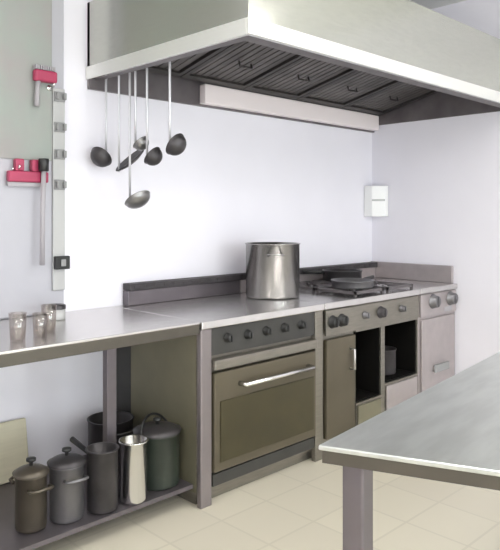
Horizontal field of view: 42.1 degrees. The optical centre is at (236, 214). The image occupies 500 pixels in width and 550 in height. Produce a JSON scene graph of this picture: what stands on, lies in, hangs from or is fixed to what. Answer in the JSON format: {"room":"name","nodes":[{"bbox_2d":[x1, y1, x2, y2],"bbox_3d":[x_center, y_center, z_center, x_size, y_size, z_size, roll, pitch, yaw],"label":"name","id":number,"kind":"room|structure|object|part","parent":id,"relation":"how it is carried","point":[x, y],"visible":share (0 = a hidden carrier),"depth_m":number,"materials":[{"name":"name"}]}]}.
{"room":"commercial kitchen","nodes":[
{"label":"commercial kitchen","id":0,"kind":"room"},
{"bbox_2d":[0,0,371,465],"bbox_3d":[-1.332,-0.088,3.105,6.930,3.000,0.100,0,0,-44],"label":"wall","id":1,"kind":"structure","parent":0,"point":[238,179],"depth_m":3.92,"materials":[{"name":"white paint"}]},
{"bbox_2d":[0,0,51,160],"bbox_3d":[-1.340,-0.923,2.993,1.062,1.290,0.010,0,0,-44],"label":"board","id":2,"kind":"object","parent":1,"relation":"attached to","point":[25,25],"visible":1,"depth_m":3.25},
{"bbox_2d":[46,83,54,90],"bbox_3d":[-0.946,-0.656,3.325,0.032,0.036,0.059,0,0,-44],"label":"wall hook","id":3,"kind":"object","parent":2,"relation":"attached to","point":[49,87],"visible":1,"depth_m":3.34,"materials":[{"name":"silver metal"}]},
{"bbox_2d":[33,64,56,106],"bbox_3d":[-0.975,-0.652,3.300,0.125,0.209,0.040,0,0,-44],"label":"brush","id":4,"kind":"object","parent":3,"relation":"hanging from","point":[41,73],"visible":0.96,"depth_m":3.27,"materials":[{"name":"red plastic"}]},
{"bbox_3d":[-1.005,-0.613,3.271,0.035,0.132,0.028,0,0,-44],"label":"handle","id":5,"kind":"part","parent":4,"relation":"part of","materials":[{"name":"grey plastic"}]},
{"bbox_2d":[0,0,63,318],"bbox_3d":[-1.324,-0.530,3.028,1.134,2.075,0.019,0,0,-44],"label":"wall panel","id":6,"kind":"object","parent":1,"relation":"attached to","point":[25,284],"depth_m":3.27,"materials":[{"name":"white paint"}]},
{"bbox_2d":[52,88,66,290],"bbox_3d":[-0.919,-0.133,3.373,0.068,1.050,0.048,0,0,-44],"label":"rail","id":7,"kind":"object","parent":1,"relation":"attached to","point":[59,96],"visible":1,"depth_m":3.37,"materials":[{"name":"grey"}]},
{"bbox_2d":[54,256,69,269],"bbox_3d":[-0.906,0.247,3.370,0.080,0.068,0.036,0,0,-44],"label":"switch box","id":8,"kind":"object","parent":7,"relation":"attached to","point":[60,262],"visible":1,"depth_m":3.35,"materials":[{"name":"black plastic"}]},
{"bbox_2d":[86,0,499,132],"bbox_3d":[0.585,-0.918,4.013,2.703,0.470,1.250,0,0,-44],"label":"extractor hood","id":9,"kind":"object","parent":1,"relation":"attached to","point":[359,65],"visible":1,"depth_m":3.62,"materials":[{"name":"metal"}]},
{"bbox_2d":[90,79,111,166],"bbox_3d":[-0.735,-0.528,3.503,0.107,0.541,0.118,0,0,-27],"label":"ladle","id":10,"kind":"object","parent":9,"relation":"hanging from","point":[99,156],"visible":0.95,"depth_m":3.47,"materials":[{"name":"silver metal"}]},
{"bbox_2d":[90,147,111,166],"bbox_3d":[-0.735,-0.311,3.498,0.128,0.107,0.098,0,0,30],"label":"bowl","id":11,"kind":"object","parent":10,"relation":"on","point":[99,156],"depth_m":3.46,"materials":[{"name":"metal"}]},
{"bbox_3d":[-0.712,-0.533,3.537,0.012,0.531,0.039,0,0,30],"label":"handle","id":12,"kind":"part","parent":10,"relation":"part of","materials":[{"name":"silver metal"}]},
{"bbox_2d":[116,75,143,171],"bbox_3d":[-0.576,-0.513,3.474,0.155,0.571,0.196,0,0,-29],"label":"skimmer","id":13,"kind":"object","parent":9,"relation":"hanging from","point":[124,164],"visible":0.72,"depth_m":3.44,"materials":[{"name":"silver metal"}]},
{"bbox_3d":[-0.626,-0.513,3.446,0.039,0.571,0.012,0,0,-29],"label":"handle","id":14,"kind":"part","parent":13,"relation":"part of","materials":[{"name":"silver metal"}]},
{"bbox_2d":[116,150,143,170],"bbox_3d":[-0.572,-0.297,3.477,0.146,0.132,0.196,0,0,-29],"label":"bowl","id":15,"kind":"object","parent":13,"relation":"on","point":[135,155],"depth_m":3.48,"materials":[{"name":"metal"}]},
{"bbox_2d":[125,72,149,208],"bbox_3d":[-0.512,-0.415,3.344,0.136,0.768,0.127,0,0,-22],"label":"ladle","id":16,"kind":"object","parent":9,"relation":"hanging from","point":[139,199],"visible":0.9,"depth_m":3.33,"materials":[{"name":"silver metal"}]},
{"bbox_3d":[-0.557,-0.421,3.375,0.039,0.756,0.012,0,0,35],"label":"handle","id":17,"kind":"part","parent":16,"relation":"part of","materials":[{"name":"silver metal"}]},
{"bbox_2d":[125,190,149,208],"bbox_3d":[-0.511,-0.079,3.343,0.121,0.094,0.144,0,0,35],"label":"bowl","id":18,"kind":"object","parent":16,"relation":"on","point":[139,199],"depth_m":3.30,"materials":[{"name":"metal"}]},
{"bbox_2d":[133,71,148,150],"bbox_3d":[-0.492,-0.564,3.326,0.083,0.470,0.084,0,0,-20],"label":"ladle","id":19,"kind":"object","parent":9,"relation":"hanging from","point":[140,144],"visible":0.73,"depth_m":3.33,"materials":[{"name":"silver metal"}]},
{"bbox_3d":[-0.522,-0.571,3.339,0.039,0.456,0.012,0,0,23],"label":"handle","id":20,"kind":"part","parent":19,"relation":"part of","materials":[{"name":"silver metal"}]},
{"bbox_2d":[133,136,148,150],"bbox_3d":[-0.490,-0.366,3.325,0.078,0.073,0.092,0,0,23],"label":"bowl","id":21,"kind":"object","parent":19,"relation":"on","point":[140,144],"depth_m":3.30,"materials":[{"name":"metal"}]},
{"bbox_2d":[144,68,162,165],"bbox_3d":[-0.420,-0.523,3.255,0.094,0.552,0.100,0,0,-12],"label":"ladle","id":22,"kind":"object","parent":9,"relation":"hanging from","point":[154,156],"visible":0.95,"depth_m":3.23,"materials":[{"name":"silver metal"}]},
{"bbox_3d":[-0.453,-0.528,3.267,0.039,0.541,0.012,0,0,23],"label":"handle","id":23,"kind":"part","parent":22,"relation":"part of","materials":[{"name":"silver metal"}]},
{"bbox_2d":[144,147,162,165],"bbox_3d":[-0.417,-0.293,3.252,0.087,0.093,0.108,0,0,23],"label":"bowl","id":24,"kind":"object","parent":22,"relation":"on","point":[154,156],"depth_m":3.22,"materials":[{"name":"metal"}]},
{"bbox_3d":[-0.383,-0.946,3.102,0.020,0.415,1.216,0,0,-44],"label":"panel","id":25,"kind":"part","parent":9,"relation":"part of","materials":[{"name":"metal"}]},
{"bbox_2d":[166,61,185,155],"bbox_3d":[-0.294,-0.542,3.115,0.110,0.514,0.098,0,0,-29],"label":"ladle","id":26,"kind":"object","parent":9,"relation":"hanging from","point":[176,145],"visible":0.93,"depth_m":3.09,"materials":[{"name":"silver metal"}]},
{"bbox_3d":[-0.324,-0.546,3.134,0.039,0.506,0.012,0,0,29],"label":"handle","id":27,"kind":"part","parent":26,"relation":"part of","materials":[{"name":"silver metal"}]},
{"bbox_2d":[166,133,185,155],"bbox_3d":[-0.289,-0.337,3.115,0.089,0.105,0.120,0,0,29],"label":"bowl","id":28,"kind":"object","parent":26,"relation":"on","point":[176,145],"depth_m":3.08,"materials":[{"name":"metal"}]},
{"bbox_3d":[-0.172,-0.951,3.291,0.518,0.276,1.047,0,0,-44],"label":"filter frame","id":29,"kind":"part","parent":9,"relation":"part of","materials":[{"name":"grey metal"}]},
{"bbox_3d":[0.163,-0.918,4.459,2.691,0.470,0.022,0,0,-44],"label":"panel","id":30,"kind":"part","parent":9,"relation":"part of","materials":[{"name":"metal"}]},
{"bbox_3d":[0.206,-0.951,3.656,0.518,0.276,1.047,0,0,-44],"label":"filter frame","id":31,"kind":"part","parent":9,"relation":"part of","materials":[{"name":"grey metal"}]},
{"bbox_3d":[0.051,-0.879,3.818,0.112,0.034,0.018,0,0,-44],"label":"filter handle","id":32,"kind":"part","parent":9,"relation":"part of","materials":[{"name":"grey metal"}]},
{"bbox_2d":[200,84,378,130],"bbox_3d":[0.465,-0.753,4.693,1.891,0.120,0.058,0,0,-44],"label":"lamp","id":33,"kind":"object","parent":9,"relation":"attached to","point":[215,96],"depth_m":4.53,"materials":[{"name":"white plastic"}]},
{"bbox_3d":[0.585,-0.951,4.022,0.518,0.276,1.047,0,0,-44],"label":"filter frame","id":34,"kind":"part","parent":9,"relation":"part of","materials":[{"name":"grey metal"}]},
{"bbox_3d":[0.429,-0.879,4.183,0.112,0.034,0.018,0,0,-44],"label":"filter handle","id":35,"kind":"part","parent":9,"relation":"part of","materials":[{"name":"grey metal"}]},
{"bbox_3d":[0.963,-0.951,4.387,0.518,0.276,1.047,0,0,-44],"label":"filter frame","id":36,"kind":"part","parent":9,"relation":"part of","materials":[{"name":"grey metal"}]},
{"bbox_3d":[1.007,-0.946,3.585,2.691,0.415,0.020,0,0,-44],"label":"panel","id":37,"kind":"part","parent":9,"relation":"part of","materials":[{"name":"metal"}]},
{"bbox_3d":[1.342,-0.951,4.753,0.518,0.276,1.047,0,0,-44],"label":"filter frame","id":38,"kind":"part","parent":9,"relation":"part of","materials":[{"name":"grey metal"}]},
{"bbox_3d":[1.548,-0.935,4.950,0.016,0.395,1.192,0,0,-44],"label":"panel","id":39,"kind":"part","parent":9,"relation":"part of","materials":[{"name":"metal"}]},
{"bbox_3d":[-1.082,-0.230,3.207,0.032,0.036,0.059,0,0,-44],"label":"wall hook","id":40,"kind":"object","parent":1,"relation":"attached to","visible":0},
{"bbox_2d":[6,158,48,264],"bbox_3d":[-1.029,-0.015,3.231,0.210,0.535,0.086,0,0,-44],"label":"squeegee","id":41,"kind":"object","parent":40,"relation":"hanging from","point":[37,175],"visible":1,"depth_m":3.25,"materials":[{"name":"red plastic"}]},
{"bbox_3d":[-1.048,-0.153,3.247,0.205,0.020,0.008,0,0,-44],"label":"blade","id":42,"kind":"part","parent":41,"relation":"part of","materials":[{"name":"grey plastic"}]},
{"bbox_3d":[-0.974,0.015,3.261,0.033,0.473,0.026,0,0,-44],"label":"handle","id":43,"kind":"part","parent":41,"relation":"part of","materials":[{"name":"grey plastic"}]},
{"bbox_2d":[33,458,499,549],"bbox_3d":[0.856,1.462,0.839,6.930,0.100,6.400,0,0,-44],"label":"floor","id":44,"kind":"structure","parent":0,"point":[299,506],"depth_m":3.02,"materials":[{"name":"beige tile"}]},
{"bbox_2d":[0,306,199,549],"bbox_3d":[-1.155,0.962,2.683,1.998,0.900,0.746,0,0,-44],"label":"work table","id":45,"kind":"object","parent":44,"relation":"on","point":[27,339],"depth_m":2.89,"materials":[{"name":"silver metal"}]},
{"bbox_2d":[0,418,28,484],"bbox_3d":[-1.304,1.154,2.990,0.720,0.282,0.064,0,0,-44],"label":"chopping board","id":46,"kind":"object","parent":45,"relation":"on","point":[13,433],"visible":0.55,"depth_m":3.18,"materials":[{"name":"beige wood"}]},
{"bbox_2d":[8,456,53,533],"bbox_3d":[-0.855,1.151,2.697,0.226,0.291,0.148,0,0,44],"label":"cooking pot","id":47,"kind":"object","parent":45,"relation":"on","point":[31,488],"visible":1,"depth_m":2.64,"materials":[{"name":"brown metal"}]},
{"bbox_3d":[-0.917,1.113,2.759,0.050,0.020,0.104,0,0,44],"label":"handle","id":48,"kind":"part","parent":47,"relation":"part of","materials":[{"name":"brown metal"}]},
{"bbox_3d":[-0.855,1.054,2.697,0.148,0.033,0.148,0,0,44],"label":"lid","id":49,"kind":"part","parent":47,"relation":"part of","materials":[{"name":"brown metal"}]},
{"bbox_3d":[-0.855,1.022,2.697,0.040,0.033,0.040,0,0,44],"label":"lid knob","id":50,"kind":"part","parent":47,"relation":"part of","materials":[{"name":"black plastic"}]},
{"bbox_3d":[-0.792,1.113,2.636,0.050,0.020,0.104,0,0,44],"label":"handle","id":51,"kind":"part","parent":47,"relation":"part of","materials":[{"name":"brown metal"}]},
{"bbox_2d":[47,303,65,319],"bbox_3d":[-0.885,0.475,3.189,0.088,0.072,0.088,0,0,-44],"label":"tin","id":52,"kind":"object","parent":45,"relation":"on","point":[56,311],"visible":1,"depth_m":3.15,"materials":[{"name":"grey"}]},
{"bbox_3d":[-0.885,0.450,3.189,0.088,0.022,0.088,0,0,-44],"label":"lid","id":53,"kind":"part","parent":52,"relation":"part of","materials":[{"name":"metal"}]},
{"bbox_2d":[47,447,88,523],"bbox_3d":[-0.729,1.145,2.784,0.164,0.301,0.242,0,0,-40],"label":"cooking pot","id":54,"kind":"object","parent":45,"relation":"on","point":[66,472],"visible":0.96,"depth_m":2.72,"materials":[{"name":"grey metal"}]},
{"bbox_3d":[-0.729,1.044,2.784,0.164,0.033,0.164,0,0,-40],"label":"lid","id":55,"kind":"part","parent":54,"relation":"part of","materials":[{"name":"metal"}]},
{"bbox_3d":[-0.729,1.012,2.784,0.040,0.033,0.040,0,0,-40],"label":"lid knob","id":56,"kind":"part","parent":54,"relation":"part of","materials":[{"name":"black plastic"}]},
{"bbox_3d":[-0.668,1.105,2.710,0.104,0.020,0.050,0,0,-40],"label":"handle","id":57,"kind":"part","parent":54,"relation":"part of","materials":[{"name":"grey metal"}]},
{"bbox_2d":[70,437,118,514],"bbox_3d":[-0.653,1.161,2.918,0.305,0.270,0.148,0,0,41],"label":"cooking pot","id":58,"kind":"object","parent":45,"relation":"on","point":[102,457],"visible":0.98,"depth_m":2.81,"materials":[{"name":"metal"}]},
{"bbox_3d":[-0.705,1.060,2.963,0.168,0.065,0.026,0,0,41],"label":"handle","id":59,"kind":"part","parent":58,"relation":"part of","materials":[{"name":"black plastic"}]},
{"bbox_2d":[0,454,192,549],"bbox_3d":[-1.159,1.307,2.702,1.958,0.020,0.700,0,0,-44],"label":"shelf","id":60,"kind":"object","parent":45,"relation":"attached to","point":[10,539],"depth_m":2.78,"materials":[{"name":"metal"}]},
{"bbox_2d":[0,306,199,354],"bbox_3d":[-1.155,0.518,2.683,1.998,0.012,0.746,0,0,-44],"label":"countertop","id":61,"kind":"structure","parent":45,"relation":"on","point":[27,333],"depth_m":2.98,"materials":[{"name":"metal"}]},
{"bbox_3d":[-0.597,0.968,3.050,0.052,0.888,0.040,0,0,-44],"label":"leg","id":62,"kind":"part","parent":45,"relation":"part of","materials":[{"name":"metal"}]},
{"bbox_2d":[87,411,133,469],"bbox_3d":[-0.659,1.176,3.387,0.242,0.240,0.328,0,0,-40],"label":"cooking pot","id":63,"kind":"object","parent":45,"relation":"on","point":[124,419],"visible":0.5,"depth_m":3.31,"materials":[{"name":"metal"}]},
{"bbox_3d":[-0.570,1.101,3.280,0.104,0.020,0.050,0,0,-40],"label":"handle","id":64,"kind":"part","parent":63,"relation":"part of","materials":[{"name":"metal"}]},
{"bbox_2d":[118,434,148,504],"bbox_3d":[-0.470,1.159,2.957,0.136,0.275,0.136,0,0,-44],"label":"canister","id":65,"kind":"object","parent":45,"relation":"on","point":[133,448],"visible":1,"depth_m":2.91,"materials":[{"name":"silver metal"}]},
{"bbox_2d":[132,412,180,490],"bbox_3d":[-0.387,1.131,3.149,0.236,0.330,0.244,0,0,29],"label":"cooking pot","id":66,"kind":"object","parent":45,"relation":"on","point":[163,442],"visible":0.84,"depth_m":3.06,"materials":[{"name":"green metal"}]},
{"bbox_3d":[-0.405,1.025,3.159,0.052,0.117,0.244,0,0,29],"label":"handle","id":67,"kind":"part","parent":66,"relation":"part of","materials":[{"name":"black plastic"}]},
{"bbox_3d":[-0.387,1.028,3.149,0.236,0.033,0.236,0,0,29],"label":"lid","id":68,"kind":"part","parent":66,"relation":"part of","materials":[{"name":"metal"}]},
{"bbox_3d":[-0.387,0.997,3.149,0.040,0.033,0.040,0,0,29],"label":"lid knob","id":69,"kind":"part","parent":66,"relation":"part of","materials":[{"name":"black plastic"}]},
{"bbox_2d":[115,274,324,508],"bbox_3d":[-0.073,0.899,3.679,0.938,1.025,0.812,0,0,-44],"label":"oven range","id":70,"kind":"object","parent":44,"relation":"on","point":[244,393],"visible":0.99,"depth_m":3.39,"materials":[{"name":"metal"}]},
{"bbox_3d":[-0.158,0.982,3.148,0.070,0.860,0.030,0,0,-44],"label":"corner post","id":71,"kind":"part","parent":70,"relation":"part of","materials":[{"name":"metal"}]},
{"bbox_2d":[115,293,324,329],"bbox_3d":[-0.092,0.531,3.700,0.936,0.038,0.756,0,0,-44],"label":"cooktop","id":72,"kind":"object","parent":70,"relation":"in","point":[214,311],"depth_m":3.59,"materials":[{"name":"metal"}]},
{"bbox_3d":[-0.035,0.612,3.226,0.051,0.051,0.036,0,0,-44],"label":"knob","id":73,"kind":"part","parent":70,"relation":"part of","materials":[{"name":"black plastic"}]},
{"bbox_3d":[0.066,0.612,3.324,0.051,0.051,0.036,0,0,-44],"label":"knob","id":74,"kind":"part","parent":70,"relation":"part of","materials":[{"name":"black plastic"}]},
{"bbox_3d":[0.151,0.621,3.449,0.786,0.133,0.026,0,0,-44],"label":"control panel","id":75,"kind":"part","parent":70,"relation":"part of","materials":[{"name":"grey metal"}]},
{"bbox_3d":[0.157,1.014,3.442,0.776,0.485,0.040,0,0,-44],"label":"oven door","id":76,"kind":"part","parent":70,"relation":"part of","materials":[{"name":"green metal"}]},
{"bbox_3d":[0.177,1.062,3.429,0.716,0.300,0.005,0,0,-44],"label":"door glass","id":77,"kind":"part","parent":70,"relation":"part of","materials":[{"name":"brown glass"}]},
{"bbox_3d":[0.167,0.612,3.421,0.051,0.051,0.036,0,0,-44],"label":"knob","id":78,"kind":"part","parent":70,"relation":"part of","materials":[{"name":"black plastic"}]},
{"bbox_3d":[0.224,0.847,3.440,0.556,0.026,0.056,0,0,-44],"label":"door handle","id":79,"kind":"part","parent":70,"relation":"part of","materials":[{"name":"silver metal"}]},
{"bbox_3d":[0.267,0.612,3.518,0.051,0.051,0.036,0,0,-44],"label":"knob","id":80,"kind":"part","parent":70,"relation":"part of","materials":[{"name":"black plastic"}]},
{"bbox_3d":[0.368,0.612,3.615,0.051,0.051,0.036,0,0,-44],"label":"knob","id":81,"kind":"part","parent":70,"relation":"part of","materials":[{"name":"black plastic"}]},
{"bbox_3d":[0.462,0.982,3.747,0.070,0.860,0.030,0,0,-44],"label":"corner post","id":82,"kind":"part","parent":70,"relation":"part of","materials":[{"name":"metal"}]},
{"bbox_2d":[236,265,420,442],"bbox_3d":[0.639,0.899,4.382,1.055,1.025,0.789,0,0,-44],"label":"range","id":83,"kind":"object","parent":44,"relation":"on","point":[358,325],"visible":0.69,"depth_m":4.19,"materials":[{"name":"metal"}]},
{"bbox_2d":[245,242,300,299],"bbox_3d":[0.223,0.344,4.072,0.353,0.335,0.360,0,0,42],"label":"stock pot","id":84,"kind":"object","parent":83,"relation":"on","point":[272,268],"visible":1,"depth_m":3.92,"materials":[{"name":"metal"}]},
{"bbox_3d":[0.230,0.240,3.880,0.104,0.020,0.050,0,0,-2],"label":"handle","id":85,"kind":"part","parent":84,"relation":"part of","materials":[{"name":"metal"}]},
{"bbox_2d":[242,285,420,309],"bbox_3d":[0.627,0.531,4.394,1.055,0.038,0.756,0,0,-44],"label":"cooktop","id":86,"kind":"object","parent":83,"relation":"in","point":[332,300],"depth_m":4.13,"materials":[{"name":"metal"}]},
{"bbox_2d":[303,268,362,281],"bbox_3d":[0.690,0.433,4.708,0.447,0.084,0.292,0,0,-14],"label":"saute pan","id":87,"kind":"object","parent":83,"relation":"on","point":[328,274],"visible":0.78,"depth_m":4.65,"materials":[{"name":"metal"}]},
{"bbox_3d":[0.552,0.408,4.674,0.164,0.033,0.026,0,0,-14],"label":"handle","id":88,"kind":"part","parent":87,"relation":"part of","materials":[{"name":"black plastic"}]},
{"bbox_3d":[0.573,0.627,3.799,0.078,0.078,0.041,0,0,-44],"label":"knob","id":89,"kind":"part","parent":83,"relation":"part of","materials":[{"name":"black plastic"}]},
{"bbox_3d":[0.616,1.022,3.893,0.283,0.580,0.028,0,0,-44],"label":"cupboard door","id":90,"kind":"part","parent":83,"relation":"part of","materials":[{"name":"green metal"}]},
{"bbox_3d":[0.638,0.627,3.861,0.078,0.078,0.041,0,0,-44],"label":"knob","id":91,"kind":"part","parent":83,"relation":"part of","materials":[{"name":"black plastic"}]},
{"bbox_2d":[331,275,373,289],"bbox_3d":[0.804,0.445,4.321,0.282,0.060,0.437,0,0,38],"label":"saute pan","id":92,"kind":"object","parent":83,"relation":"on","point":[366,282],"visible":1,"depth_m":4.17,"materials":[{"name":"grey metal"}]},
{"bbox_3d":[0.702,0.872,3.931,0.016,0.135,0.037,0,0,-44],"label":"door handle","id":93,"kind":"part","parent":83,"relation":"part of","materials":[{"name":"metal"}]},
{"bbox_3d":[0.805,0.622,4.026,0.051,0.051,0.036,0,0,-44],"label":"knob","id":94,"kind":"part","parent":83,"relation":"part of","materials":[{"name":"grey metal"}]},
{"bbox_3d":[0.835,1.250,4.093,0.250,0.145,0.011,0,0,-44],"label":"drawer","id":95,"kind":"part","parent":83,"relation":"part of","materials":[{"name":"beige metal"}]},
{"bbox_3d":[0.883,0.632,4.137,1.025,0.150,0.015,0,0,-44],"label":"control panel","id":96,"kind":"part","parent":83,"relation":"part of","materials":[{"name":"metal"}]},
{"bbox_3d":[0.933,0.622,4.146,0.078,0.078,0.041,0,0,-44],"label":"knob","id":97,"kind":"part","parent":83,"relation":"part of","materials":[{"name":"metal"}]},
{"bbox_2d":[385,346,396,374],"bbox_3d":[1.004,0.999,4.465,0.182,0.170,0.182,0,0,-44],"label":"cooking pot","id":98,"kind":"object","parent":83,"relation":"on","point":[390,352],"visible":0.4,"depth_m":4.39,"materials":[{"name":"metal"}]},
{"bbox_3d":[1.106,1.217,4.356,0.375,0.210,0.011,0,0,-44],"label":"drawer","id":99,"kind":"part","parent":83,"relation":"part of","materials":[{"name":"metal"}]},
{"bbox_3d":[1.107,0.622,4.318,0.051,0.051,0.036,0,0,-44],"label":"knob","id":100,"kind":"part","parent":83,"relation":"part of","materials":[{"name":"grey metal"}]},
{"bbox_2d":[339,261,457,393],"bbox_3d":[1.213,0.897,4.928,0.524,1.030,0.801,0,0,-44],"label":"fryer","id":101,"kind":"object","parent":44,"relation":"on","point":[438,298],"visible":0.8,"depth_m":4.74,"materials":[{"name":"metal"}]},
{"bbox_3d":[1.407,0.612,4.595,0.106,0.106,0.051,0,0,-44],"label":"knob","id":102,"kind":"part","parent":101,"relation":"part of","materials":[{"name":"grey metal"}]},
{"bbox_3d":[1.449,1.022,4.684,0.464,0.580,0.015,0,0,-44],"label":"cupboard door","id":103,"kind":"part","parent":101,"relation":"part of","materials":[{"name":"metal"}]},
{"bbox_3d":[1.450,0.634,4.683,0.504,0.155,0.017,0,0,-44],"label":"control panel","id":104,"kind":"part","parent":101,"relation":"part of","materials":[{"name":"metal"}]},
{"bbox_3d":[1.474,1.095,4.683,0.200,0.055,0.020,0,0,-44],"label":"door handle","id":105,"kind":"part","parent":101,"relation":"part of","materials":[{"name":"grey metal"}]},
{"bbox_3d":[1.587,0.612,4.768,0.106,0.106,0.051,0,0,-44],"label":"knob","id":106,"kind":"part","parent":101,"relation":"part of","materials":[{"name":"grey metal"}]},
{"bbox_2d":[319,352,499,549],"bbox_3d":[1.116,0.972,1.974,0.850,0.880,1.899,0,0,39],"label":"prep table","id":107,"kind":"object","parent":44,"relation":"on","point":[449,431],"visible":1,"depth_m":1.52,"materials":[{"name":"metal"}]},
{"bbox_3d":[0.282,0.979,1.514,0.060,0.867,0.060,0,0,39],"label":"leg","id":108,"kind":"part","parent":107,"relation":"part of","materials":[{"name":"metal"}]},
{"bbox_2d":[372,0,499,373],"bbox_3d":[3.313,-0.088,3.212,0.100,3.000,6.200,0,0,-44],"label":"wall","id":109,"kind":"structure","parent":0,"point":[441,176],"depth_m":4.87,"materials":[{"name":"white paint"}]},
{"bbox_2d":[364,186,387,215],"bbox_3d":[1.135,-0.113,5.304,0.119,0.250,0.158,0,0,-44],"label":"dispenser","id":110,"kind":"object","parent":109,"relation":"attached to","point":[375,197],"visible":1,"depth_m":5.26,"materials":[{"name":"white plastic"}]},
{"bbox_2d":[410,0,465,8],"bbox_3d":[0.856,-1.638,0.839,6.930,0.100,6.400,0,0,-44],"label":"ceiling","id":111,"kind":"structure","parent":0,"point":[430,4],"depth_m":4.86,"materials":[{"name":"white paint"}]}
]}

